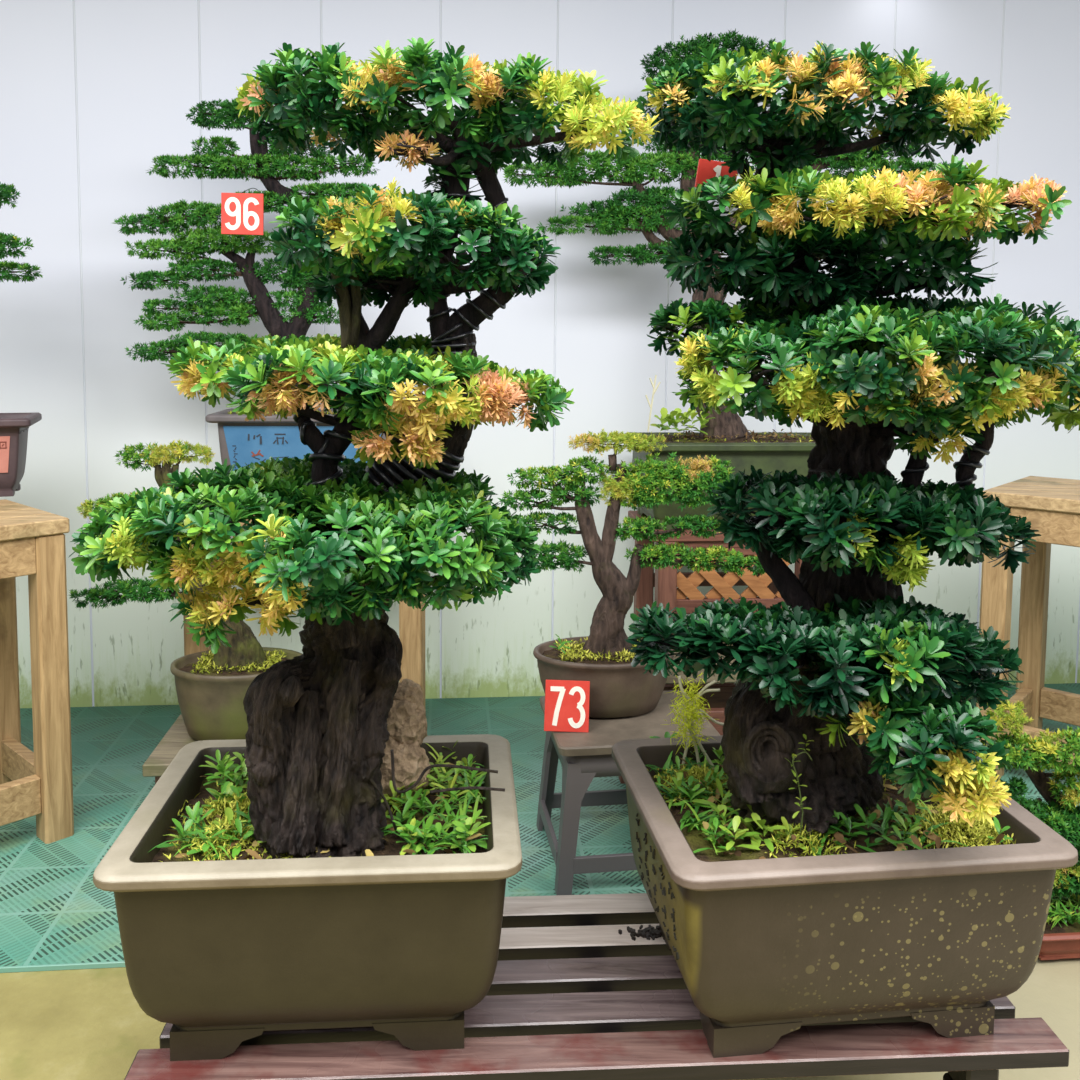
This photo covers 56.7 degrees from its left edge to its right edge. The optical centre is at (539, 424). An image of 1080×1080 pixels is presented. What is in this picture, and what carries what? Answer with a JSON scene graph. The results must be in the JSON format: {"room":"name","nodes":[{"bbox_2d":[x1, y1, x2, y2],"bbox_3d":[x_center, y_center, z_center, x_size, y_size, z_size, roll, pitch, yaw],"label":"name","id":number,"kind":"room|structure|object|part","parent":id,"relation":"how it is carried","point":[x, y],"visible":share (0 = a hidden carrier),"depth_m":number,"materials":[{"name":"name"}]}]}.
{"room":"bonsai exhibition","nodes":[
{"label":"bonsai exhibition","id":0,"kind":"room"},
{"bbox_2d":[0,0,1079,707],"bbox_3d":[0.057,-1.045,3.728,10.208,4.200,0.102,0,5,-5],"label":"wall","id":1,"kind":"structure","parent":0,"point":[92,91],"depth_m":3.67,"materials":[{"name":"white"}]},
{"bbox_2d":[0,958,1079,1079],"bbox_3d":[-0.010,1.223,2.303,12.000,0.100,9.000,0,5,0],"label":"floor","id":2,"kind":"structure","parent":0,"point":[78,1024],"depth_m":1.99,"materials":[{"name":"concrete"}]},
{"bbox_2d":[0,683,1079,972],"bbox_3d":[1.956,1.108,3.243,9.000,0.012,1.630,0,5,-5],"label":"floor mat","id":3,"kind":"object","parent":2,"relation":"on","point":[53,915],"visible":0.02,"depth_m":2.77,"materials":[{"name":"green plastic"}]},
{"bbox_2d":[0,499,73,843],"bbox_3d":[-1.677,0.694,2.577,0.458,0.885,0.750,5,6,43],"label":"wooden table","id":4,"kind":"object","parent":3,"relation":"on","point":[39,783],"visible":1,"depth_m":2.67,"materials":[{"name":"brown wood"}]},
{"bbox_3d":[-1.588,0.686,2.944,0.075,0.845,0.075,5,6,43],"label":"leg","id":5,"kind":"part","parent":4,"relation":"part of","materials":[{"name":"brown wood"}]},
{"bbox_2d":[0,182,42,496],"bbox_3d":[-1.743,-0.262,3.017,0.472,0.951,0.280,-1,5,-20],"label":"bonsai","id":6,"kind":"object","parent":4,"relation":"on","point":[14,427],"visible":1,"depth_m":2.99,"materials":[{"name":"plant"}]},
{"bbox_2d":[0,412,41,496],"bbox_3d":[-1.765,0.093,3.038,0.493,0.240,0.403,0,5,0],"label":"pot","id":7,"kind":"object","parent":6,"relation":"on","point":[14,427],"depth_m":3.00,"materials":[{"name":"ceramic"}]},
{"bbox_3d":[-1.318,0.708,2.693,0.075,0.845,0.075,5,6,43],"label":"leg","id":8,"kind":"part","parent":4,"relation":"part of","materials":[{"name":"brown wood"}]},
{"bbox_2d":[142,714,195,783],"bbox_3d":[-0.867,1.015,2.952,0.480,0.200,0.380,0,5,-5],"label":"stool","id":9,"kind":"object","parent":3,"relation":"on","point":[177,737],"visible":0.12,"depth_m":2.84,"materials":[{"name":"grey wood"}]},
{"bbox_2d":[69,440,301,740],"bbox_3d":[-1.029,0.478,2.930,0.723,0.871,0.278,0,5,0],"label":"bonsai","id":10,"kind":"object","parent":9,"relation":"on","point":[211,688],"visible":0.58,"depth_m":2.89,"materials":[{"name":"plant"}]},
{"bbox_2d":[170,647,301,740],"bbox_3d":[-0.887,0.804,2.956,0.388,0.218,0.281,0,5,0],"label":"pot","id":11,"kind":"object","parent":10,"relation":"on","point":[211,692],"depth_m":2.85,"materials":[{"name":"ceramic"}]},
{"bbox_2d":[180,476,424,708],"bbox_3d":[-0.762,0.631,3.340,0.800,0.905,0.420,0,5,-5],"label":"plant stand","id":12,"kind":"object","parent":3,"relation":"on","point":[411,621],"visible":0.06,"depth_m":3.20,"materials":[{"name":"brown wood"}]},
{"bbox_3d":[-1.083,0.662,3.173,0.075,0.865,0.075,0,5,-5],"label":"leg","id":13,"kind":"part","parent":12,"relation":"part of","materials":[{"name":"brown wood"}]},
{"bbox_2d":[114,97,388,470],"bbox_3d":[-0.917,-0.434,3.242,0.928,1.233,0.320,0,5,-5],"label":"bonsai","id":14,"kind":"object","parent":12,"relation":"on","point":[241,441],"visible":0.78,"depth_m":3.19,"materials":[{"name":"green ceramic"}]},
{"bbox_2d":[221,188,263,234],"bbox_3d":[-0.904,-0.663,3.121,0.129,0.156,0.175,0,5,0],"label":"number card","id":15,"kind":"object","parent":14,"relation":"hanging from","point":[242,213],"visible":1,"depth_m":3.04,"materials":[{"name":"red paper"}]},
{"bbox_2d":[205,409,387,470],"bbox_3d":[-0.757,0.068,3.296,0.624,0.225,0.370,0,5,0],"label":"pot","id":16,"kind":"object","parent":14,"relation":"on","point":[241,441],"depth_m":3.15,"materials":[{"name":"blue ceramic"}]},
{"bbox_3d":[-0.416,0.663,3.233,0.075,0.865,0.075,0,5,-5],"label":"leg","id":17,"kind":"part","parent":12,"relation":"part of","materials":[{"name":"brown wood"}]},
{"bbox_3d":[-0.441,0.641,3.511,0.075,0.865,0.075,0,5,-5],"label":"leg","id":18,"kind":"part","parent":12,"relation":"part of","materials":[{"name":"brown wood"}]},
{"bbox_2d":[536,690,719,894],"bbox_3d":[0.226,0.956,2.635,0.424,0.385,0.372,0,5,-8],"label":"plastic stool","id":19,"kind":"object","parent":3,"relation":"on","point":[583,756],"visible":0.38,"depth_m":2.47,"materials":[{"name":"grey plastic"}]},
{"bbox_3d":[0.049,0.971,2.742,0.118,0.335,0.108,0,5,0],"label":"leg","id":20,"kind":"part","parent":19,"relation":"part of","materials":[{"name":"grey plastic"}]},
{"bbox_2d":[544,680,589,731],"bbox_3d":[0.068,0.709,2.523,0.117,0.127,0.043,0,5,-2],"label":"number card","id":21,"kind":"object","parent":19,"relation":"on","point":[566,701],"visible":1,"depth_m":2.52,"materials":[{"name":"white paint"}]},
{"bbox_3d":[0.094,0.992,2.480,0.115,0.335,0.113,0,5,0],"label":"leg","id":22,"kind":"part","parent":19,"relation":"part of","materials":[{"name":"grey plastic"}]},
{"bbox_3d":[0.227,0.777,2.621,0.416,0.026,0.370,0,5,-8],"label":"seat","id":23,"kind":"part","parent":19,"relation":"part of","materials":[{"name":"plastic"}]},
{"bbox_2d":[498,429,764,717],"bbox_3d":[0.251,0.382,2.674,0.723,0.754,0.262,0,5,-12],"label":"bonsai","id":24,"kind":"object","parent":19,"relation":"on","point":[603,658],"visible":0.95,"depth_m":2.63,"materials":[{"name":"plant"}]},
{"bbox_2d":[533,636,674,717],"bbox_3d":[0.171,0.680,2.682,0.379,0.157,0.261,0,5,0],"label":"pot","id":25,"kind":"object","parent":24,"relation":"on","point":[618,688],"depth_m":2.59,"materials":[{"name":"ceramic"}]},
{"bbox_2d":[618,645,739,783],"bbox_3d":[0.481,0.898,3.001,0.460,0.446,0.260,0,5,-5],"label":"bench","id":26,"kind":"object","parent":3,"relation":"on","point":[717,701],"visible":0.06,"depth_m":2.95,"materials":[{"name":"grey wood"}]},
{"bbox_3d":[0.273,0.917,3.085,0.050,0.392,0.050,0,5,-5],"label":"leg","id":27,"kind":"part","parent":26,"relation":"part of","materials":[{"name":"brown wood"}]},
{"bbox_3d":[0.482,0.703,2.986,0.460,0.054,0.260,0,5,-5],"label":"seat","id":28,"kind":"part","parent":26,"relation":"part of","materials":[{"name":"grey wood"}]},
{"bbox_2d":[628,511,801,638],"bbox_3d":[0.686,0.706,3.490,0.700,0.756,0.441,0,5,-5],"label":"stand","id":29,"kind":"object","parent":3,"relation":"on","point":[666,581],"visible":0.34,"depth_m":3.27,"materials":[{"name":"red wood"}]},
{"bbox_3d":[0.376,0.707,3.645,0.062,0.725,0.062,0,5,-5],"label":"leg","id":30,"kind":"part","parent":29,"relation":"part of","materials":[{"name":"brown wood"}]},
{"bbox_3d":[0.408,0.736,3.278,0.062,0.725,0.062,0,5,-5],"label":"leg","id":31,"kind":"part","parent":29,"relation":"part of","materials":[{"name":"brown wood"}]},
{"bbox_3d":[0.612,0.563,3.654,0.410,0.047,0.030,0,5,-5],"label":"rail","id":32,"kind":"part","parent":29,"relation":"part of","materials":[{"name":"red wood"}]},
{"bbox_3d":[0.645,0.372,3.270,0.410,0.056,0.030,0,5,-5],"label":"rail","id":33,"kind":"part","parent":29,"relation":"part of","materials":[{"name":"red wood"}]},
{"bbox_3d":[0.645,0.400,3.272,0.410,0.050,0.025,0,5,-5],"label":"rail","id":34,"kind":"part","parent":29,"relation":"part of","materials":[{"name":"red wood"}]},
{"bbox_2d":[501,29,950,529],"bbox_3d":[0.634,-0.496,3.391,1.528,1.657,0.420,0,5,-5],"label":"bonsai","id":35,"kind":"object","parent":29,"relation":"on","point":[724,435],"visible":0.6,"depth_m":3.34,"materials":[{"name":"plant"}]},
{"bbox_2d":[695,159,736,191],"bbox_3d":[0.301,-0.419,1.712,0.076,0.071,0.009,0,5,0],"label":"number card","id":36,"kind":"object","parent":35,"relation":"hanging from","point":[706,169],"visible":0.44,"depth_m":1.71,"materials":[{"name":"red paper"}]},
{"bbox_2d":[624,432,815,529],"bbox_3d":[0.680,0.186,3.449,0.760,0.288,0.478,0,5,0],"label":"pot","id":37,"kind":"object","parent":35,"relation":"on","point":[768,452],"depth_m":3.27,"materials":[{"name":"ceramic"}]},
{"bbox_3d":[0.643,0.592,3.287,0.410,0.047,0.030,0,5,-5],"label":"rail","id":38,"kind":"part","parent":29,"relation":"part of","materials":[{"name":"red wood"}]},
{"bbox_3d":[0.844,0.707,3.686,0.062,0.725,0.062,0,5,-5],"label":"leg","id":39,"kind":"part","parent":29,"relation":"part of","materials":[{"name":"brown wood"}]},
{"bbox_3d":[0.876,0.736,3.319,0.062,0.725,0.062,0,5,-5],"label":"leg","id":40,"kind":"part","parent":29,"relation":"part of","materials":[{"name":"brown wood"}]},
{"bbox_2d":[976,476,1079,780],"bbox_3d":[1.794,0.666,3.092,0.700,0.915,0.518,4,6,41],"label":"wooden table","id":41,"kind":"object","parent":3,"relation":"on","point":[1052,505],"visible":0.61,"depth_m":3.20,"materials":[{"name":"brown wood"}]},
{"bbox_3d":[1.423,0.680,3.131,0.075,0.875,0.075,4,6,41],"label":"leg","id":42,"kind":"part","parent":41,"relation":"part of","materials":[{"name":"brown wood"}]},
{"bbox_3d":[1.705,0.657,3.454,0.075,0.875,0.075,4,6,41],"label":"leg","id":43,"kind":"part","parent":41,"relation":"part of","materials":[{"name":"brown wood"}]},
{"bbox_2d":[984,700,1079,959],"bbox_3d":[1.310,0.900,2.311,0.629,0.581,0.354,0,5,-5],"label":"bonsai","id":44,"kind":"object","parent":3,"relation":"on","point":[1061,938],"visible":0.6,"depth_m":2.24,"materials":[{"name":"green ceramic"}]},
{"bbox_2d":[1038,932,1079,959],"bbox_3d":[1.341,1.133,2.349,0.582,0.070,0.364,0,5,0],"label":"pot","id":45,"kind":"object","parent":44,"relation":"on","point":[1055,945],"depth_m":2.19,"materials":[{"name":"red ceramic"}]},
{"bbox_2d":[124,893,1068,1079],"bbox_3d":[0.084,1.062,1.681,1.370,0.320,0.472,0,5,-4],"label":"slatted bench","id":46,"kind":"object","parent":2,"relation":"on","point":[570,996],"visible":0.38,"depth_m":1.50,"materials":[{"name":"brown wood"}]},
{"bbox_2d":[68,37,662,1060],"bbox_3d":[-0.252,0.181,1.478,0.826,1.464,0.637,0,5,-4],"label":"bonsai","id":47,"kind":"object","parent":46,"relation":"on","point":[266,880],"visible":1,"depth_m":1.39,"materials":[{"name":"green plant"}]},
{"bbox_2d":[93,734,521,1060],"bbox_3d":[-0.332,0.744,1.598,0.612,0.320,0.512,0,5,0],"label":"pot","id":48,"kind":"object","parent":47,"relation":"on","point":[235,927],"depth_m":1.40,"materials":[{"name":"brown ceramic"}]},
{"bbox_3d":[-0.277,-0.167,1.431,0.044,0.112,0.020,0,5,0],"label":"stem","id":49,"kind":"part","parent":47,"relation":"part of","materials":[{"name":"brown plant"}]},
{"bbox_2d":[380,679,429,800],"bbox_3d":[-0.246,0.537,1.674,0.128,0.212,0.120,0,5,0],"label":"stone","id":50,"kind":"object","parent":47,"relation":"on","point":[407,720],"visible":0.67,"depth_m":1.65,"materials":[{"name":"beige stone"}]},
{"bbox_2d":[618,925,661,940],"bbox_3d":[0.192,0.894,1.761,0.108,0.009,0.043,0,5,0],"label":"soil","id":51,"kind":"object","parent":46,"relation":"on","point":[650,931],"visible":0.97,"depth_m":1.76,"materials":[{"name":"black soil"}]},
{"bbox_2d":[612,40,1079,1057],"bbox_3d":[0.482,0.173,1.560,0.736,1.478,0.612,0,5,-7],"label":"bonsai","id":52,"kind":"object","parent":46,"relation":"on","point":[822,857],"visible":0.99,"depth_m":1.43,"materials":[{"name":"plant"}]},
{"bbox_3d":[0.389,0.559,1.488,0.030,0.152,0.002,0,5,0],"label":"stem","id":53,"kind":"part","parent":52,"relation":"part of","materials":[{"name":"green plant"}]},
{"bbox_2d":[612,733,1077,1057],"bbox_3d":[0.449,0.748,1.629,0.646,0.320,0.547,0,5,0],"label":"pot","id":54,"kind":"object","parent":52,"relation":"on","point":[773,923],"depth_m":1.43,"materials":[{"name":"ceramic"}]},
{"bbox_3d":[0.656,1.122,1.537,0.060,0.232,0.060,0,5,-4],"label":"leg","id":55,"kind":"part","parent":46,"relation":"part of","materials":[{"name":"black metal"}]},
{"bbox_3d":[0.645,0.962,1.715,0.050,0.060,0.460,0,5,-4],"label":"rail","id":56,"kind":"part","parent":46,"relation":"part of","materials":[{"name":"grey wood"}]}
]}

